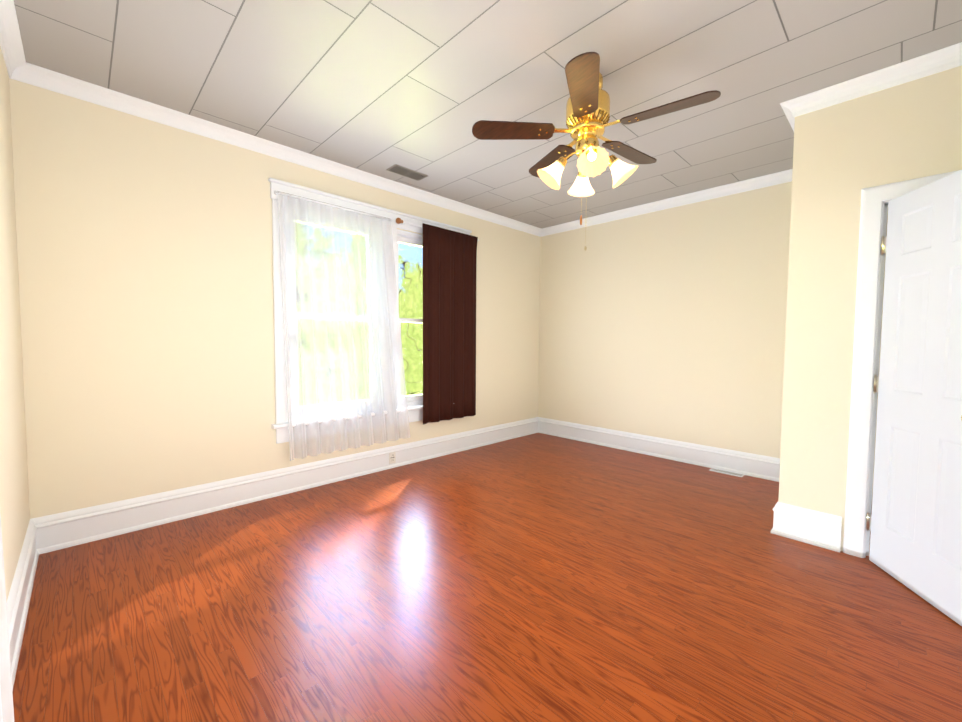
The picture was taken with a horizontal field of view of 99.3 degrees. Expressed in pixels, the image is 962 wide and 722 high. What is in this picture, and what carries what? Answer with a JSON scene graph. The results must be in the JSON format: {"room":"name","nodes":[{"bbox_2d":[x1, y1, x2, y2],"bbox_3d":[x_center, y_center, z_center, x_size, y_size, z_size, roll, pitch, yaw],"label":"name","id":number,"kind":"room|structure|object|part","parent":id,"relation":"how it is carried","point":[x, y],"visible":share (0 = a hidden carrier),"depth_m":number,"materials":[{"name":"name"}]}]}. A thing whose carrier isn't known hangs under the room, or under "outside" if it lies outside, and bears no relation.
{"room":"empty bedroom","nodes":[
{"label":"empty bedroom","id":0,"kind":"room"},
{"bbox_2d":[0,514,13,721],"bbox_3d":[-0.676,-0.120,0.418,0.101,2.107,1.380,-2,4,-44],"label":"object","id":1,"kind":"object","parent":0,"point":[6,706],"visible":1,"depth_m":0.94,"materials":[{"name":"white fabric"}]},
{"bbox_2d":[0,46,29,602],"bbox_3d":[-1.154,-0.168,0.690,0.200,2.750,4.300,-2,4,-44],"label":"wall","id":2,"kind":"structure","parent":0,"point":[14,504],"depth_m":1.95,"materials":[{"name":"beige paint"}]},
{"bbox_2d":[0,0,31,83],"bbox_3d":[-1.017,-1.501,0.687,0.068,0.085,4.210,-2,4,-44],"label":"crown molding","id":3,"kind":"structure","parent":2,"relation":"attached to","point":[19,68],"depth_m":2.04,"materials":[{"name":"white wood"}]},
{"bbox_2d":[7,517,42,691],"bbox_3d":[-1.070,1.098,0.821,0.030,0.210,4.270,-2,4,-44],"label":"baseboard","id":4,"kind":"structure","parent":2,"relation":"attached to","point":[18,601],"depth_m":1.84,"materials":[{"name":"white wood"}]},
{"bbox_2d":[9,78,540,518],"bbox_3d":[-0.964,-0.328,4.018,5.130,2.750,0.200,-2,4,-44],"label":"wall","id":5,"kind":"structure","parent":0,"point":[145,257],"depth_m":2.73,"materials":[{"name":"beige paint"}]},
{"bbox_2d":[9,64,541,236],"bbox_3d":[-0.861,-1.653,3.858,4.730,0.085,0.068,-2,4,-44],"label":"crown molding","id":6,"kind":"structure","parent":5,"relation":"attached to","point":[42,77],"depth_m":2.96,"materials":[{"name":"white wood"}]},
{"bbox_2d":[42,417,538,553],"bbox_3d":[-0.892,0.945,3.997,4.730,0.210,0.030,-2,4,-44],"label":"baseboard","id":7,"kind":"structure","parent":5,"relation":"attached to","point":[52,532],"depth_m":3.09,"materials":[{"name":"white wood"}]},
{"bbox_2d":[389,452,395,463],"bbox_3d":[-0.868,0.947,4.008,0.072,0.115,0.010,-2,4,-44],"label":"electrical outlet plate","id":8,"kind":"object","parent":7,"relation":"attached to","point":[392,457],"visible":1,"depth_m":4.00,"materials":[{"name":"white plastic"}]},
{"bbox_2d":[268,178,471,443],"bbox_3d":[-0.924,-0.406,3.974,2.130,2.070,0.213,-2,4,-44],"label":"window","id":9,"kind":"structure","parent":5,"relation":"in","point":[356,318],"depth_m":3.51,"materials":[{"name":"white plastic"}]},
{"bbox_2d":[274,190,409,459],"bbox_3d":[-1.142,-0.276,3.617,1.228,2.112,0.085,-2,4,-44],"label":"sheer curtain","id":10,"kind":"object","parent":9,"relation":"hanging from","point":[355,225],"visible":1,"depth_m":3.52,"materials":[{"name":"white fabric"}]},
{"bbox_3d":[-1.222,-1.316,3.514,1.030,0.024,0.037,-2,4,-44],"label":"rod","id":11,"kind":"part","parent":10,"relation":"part of","materials":[{"name":"white"}]},
{"bbox_2d":[396,218,479,423],"bbox_3d":[-0.431,-0.370,4.302,1.089,2.015,0.092,-2,4,-44],"label":"curtain","id":12,"kind":"object","parent":9,"relation":"hanging from","point":[449,324],"visible":1,"depth_m":4.36,"materials":[{"name":"brown fabric"}]},
{"bbox_3d":[-0.405,-1.348,4.288,1.015,0.040,0.072,-2,4,-44],"label":"rod","id":13,"kind":"part","parent":12,"relation":"part of","materials":[{"name":"white"}]},
{"bbox_2d":[397,231,422,407],"bbox_3d":[-0.593,-0.421,4.351,0.850,1.750,0.135,-2,4,-44],"label":"window","id":14,"kind":"structure","parent":5,"relation":"in","point":[413,240],"depth_m":4.17,"materials":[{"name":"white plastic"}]},
{"bbox_2d":[13,433,961,721],"bbox_3d":[0.599,1.194,2.481,5.130,0.120,4.700,-2,4,-44],"label":"floor","id":15,"kind":"structure","parent":0,"point":[537,577],"depth_m":1.89,"materials":[{"name":"brown wood"}]},
{"bbox_2d":[709,468,743,476],"bbox_3d":[2.363,1.072,3.934,0.100,0.008,0.280,-2,4,-44],"label":"floor vent","id":16,"kind":"object","parent":15,"relation":"in","point":[727,472],"visible":1,"depth_m":3.92,"materials":[{"name":"white metal"}]},
{"bbox_2d":[14,0,961,228],"bbox_3d":[0.619,-1.672,2.342,5.130,0.120,4.700,-2,4,-44],"label":"ceiling","id":17,"kind":"structure","parent":0,"point":[377,87],"depth_m":2.26,"materials":[{"name":"white paint"}]},
{"bbox_2d":[386,164,427,180],"bbox_3d":[-0.657,-1.679,3.655,0.340,0.012,0.150,-2,4,-44],"label":"ceiling vent","id":18,"kind":"object","parent":17,"relation":"in","point":[405,172],"visible":0.98,"depth_m":3.63,"materials":[{"name":"silver metal"}]},
{"bbox_2d":[472,52,720,250],"bbox_3d":[0.651,-1.124,2.373,1.253,0.977,1.266,-2,4,-44],"label":"ceiling fan","id":19,"kind":"object","parent":17,"relation":"hanging from","point":[588,110],"visible":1,"depth_m":2.29,"materials":[{"name":"brown wood"}]},
{"bbox_3d":[0.186,-1.320,2.345,0.394,0.036,0.379,-2,4,-44],"label":"blade","id":20,"kind":"part","parent":19,"relation":"part of","materials":[{"name":"brown wood"}]},
{"bbox_3d":[0.395,-1.085,2.387,0.155,0.159,0.155,-2,4,-44],"label":"lamp shade","id":21,"kind":"part","parent":19,"relation":"part of","materials":[{"name":"white glass"}]},
{"bbox_3d":[0.473,-1.338,2.758,0.292,0.036,0.450,-2,4,-44],"label":"blade","id":22,"kind":"part","parent":19,"relation":"part of","materials":[{"name":"brown wood"}]},
{"bbox_3d":[0.486,-1.166,2.374,0.096,0.098,0.106,-2,4,-44],"label":"arm","id":23,"kind":"part","parent":19,"relation":"part of"},
{"bbox_3d":[0.631,-1.093,2.583,0.154,0.157,0.157,-2,4,-44],"label":"lamp shade","id":24,"kind":"part","parent":19,"relation":"part of","materials":[{"name":"white glass"}]},
{"bbox_3d":[0.491,-1.299,1.947,0.440,0.036,0.314,-2,4,-44],"label":"blade","id":25,"kind":"part","parent":19,"relation":"part of","materials":[{"name":"brown wood"}]},
{"bbox_3d":[0.613,-1.397,2.352,0.248,0.432,0.247,-2,4,-44],"label":"motor","id":26,"kind":"part","parent":19,"relation":"part of","materials":[{"name":"gold metal"}]},
{"bbox_3d":[0.601,-1.159,2.238,0.106,0.098,0.097,-2,4,-44],"label":"arm","id":27,"kind":"part","parent":19,"relation":"part of"},
{"bbox_3d":[0.594,-1.095,2.186,0.044,0.044,0.044,-2,4,-44],"label":"bulb","id":28,"kind":"part","parent":19,"relation":"part of","materials":[{"name":"white glass"}]},
{"bbox_3d":[0.591,-1.072,2.151,0.154,0.157,0.157,-2,4,-44],"label":"lamp shade","id":29,"kind":"part","parent":19,"relation":"part of","materials":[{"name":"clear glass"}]},
{"bbox_3d":[0.737,-1.163,2.352,0.096,0.098,0.106,-2,4,-44],"label":"arm","id":30,"kind":"part","parent":19,"relation":"part of"},
{"bbox_3d":[0.828,-1.080,2.347,0.155,0.159,0.155,-2,4,-44],"label":"lamp shade","id":31,"kind":"part","parent":19,"relation":"part of","materials":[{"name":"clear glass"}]},
{"bbox_3d":[0.956,-1.328,2.612,0.471,0.036,0.182,-2,4,-44],"label":"blade","id":32,"kind":"part","parent":19,"relation":"part of","materials":[{"name":"brown wood"}]},
{"bbox_3d":[0.967,-1.304,2.115,0.208,0.036,0.470,-2,4,-44],"label":"blade","id":33,"kind":"part","parent":19,"relation":"part of","materials":[{"name":"brown wood"}]},
{"bbox_2d":[538,181,887,496],"bbox_3d":[2.372,-0.310,4.133,0.200,2.750,4.300,-2,4,-44],"label":"wall","id":34,"kind":"structure","parent":0,"point":[669,323],"depth_m":4.31,"materials":[{"name":"beige paint"}]},
{"bbox_2d":[539,417,779,481],"bbox_3d":[1.816,0.936,4.589,0.030,0.210,2.910,-2,4,-44],"label":"baseboard","id":35,"kind":"structure","parent":34,"relation":"attached to","point":[749,464],"depth_m":4.36,"materials":[{"name":"white wood"}]},
{"bbox_2d":[540,169,792,235],"bbox_3d":[1.841,-1.662,4.428,0.068,0.085,2.850,-2,4,-44],"label":"crown molding","id":36,"kind":"structure","parent":34,"relation":"attached to","point":[785,176],"depth_m":4.22,"materials":[{"name":"white wood"}]},
{"bbox_2d":[778,66,961,550],"bbox_3d":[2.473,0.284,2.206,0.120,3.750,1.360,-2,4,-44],"label":"wall","id":37,"kind":"structure","parent":0,"point":[845,153],"depth_m":2.44,"materials":[{"name":"beige paint"}]},
{"bbox_2d":[770,502,778,534],"bbox_3d":[2.358,1.011,3.106,1.230,0.210,0.030,-2,4,-44],"label":"baseboard","id":38,"kind":"structure","parent":37,"relation":"attached to","point":[775,530],"depth_m":2.68,"materials":[{"name":"white wood"}]},
{"bbox_2d":[779,502,841,552],"bbox_3d":[2.059,1.036,2.554,0.030,0.210,0.285,-2,4,-44],"label":"baseboard","id":39,"kind":"structure","parent":37,"relation":"attached to","point":[817,528],"depth_m":2.55,"materials":[{"name":"white wood"}]},
{"bbox_2d":[780,42,961,123],"bbox_3d":[2.370,-1.546,2.101,0.068,0.085,1.358,-2,4,-44],"label":"crown molding","id":40,"kind":"structure","parent":37,"relation":"attached to","point":[950,57],"depth_m":2.28,"materials":[{"name":"white wood"}]},
{"bbox_2d":[843,170,958,557],"bbox_3d":[2.533,0.095,2.124,0.142,2.138,0.892,-2,4,-44],"label":"door frame","id":41,"kind":"structure","parent":37,"relation":"attached to","point":[875,200],"depth_m":2.35,"materials":[{"name":"white wood"}]},
{"bbox_2d":[866,170,961,625],"bbox_3d":[2.188,0.146,1.996,0.052,2.030,0.748,1,3,12],"label":"door leaf","id":42,"kind":"structure","parent":37,"relation":"in","point":[916,535],"depth_m":2.03,"materials":[{"name":"white wood"}]},
{"bbox_3d":[2.257,0.142,2.334,0.056,1.686,0.024,-2,4,-44],"label":"door hinge","id":43,"kind":"part","parent":42,"relation":"part of","materials":[{"name":"metal"}]},
{"label":"outside","id":44,"kind":"structure","parent":0,"visible":0},
{"bbox_2d":[296,222,422,405],"bbox_3d":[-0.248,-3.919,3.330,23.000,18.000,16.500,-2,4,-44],"label":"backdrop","id":45,"kind":"structure","parent":44,"point":[408,327],"depth_m":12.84,"materials":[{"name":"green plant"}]}
]}

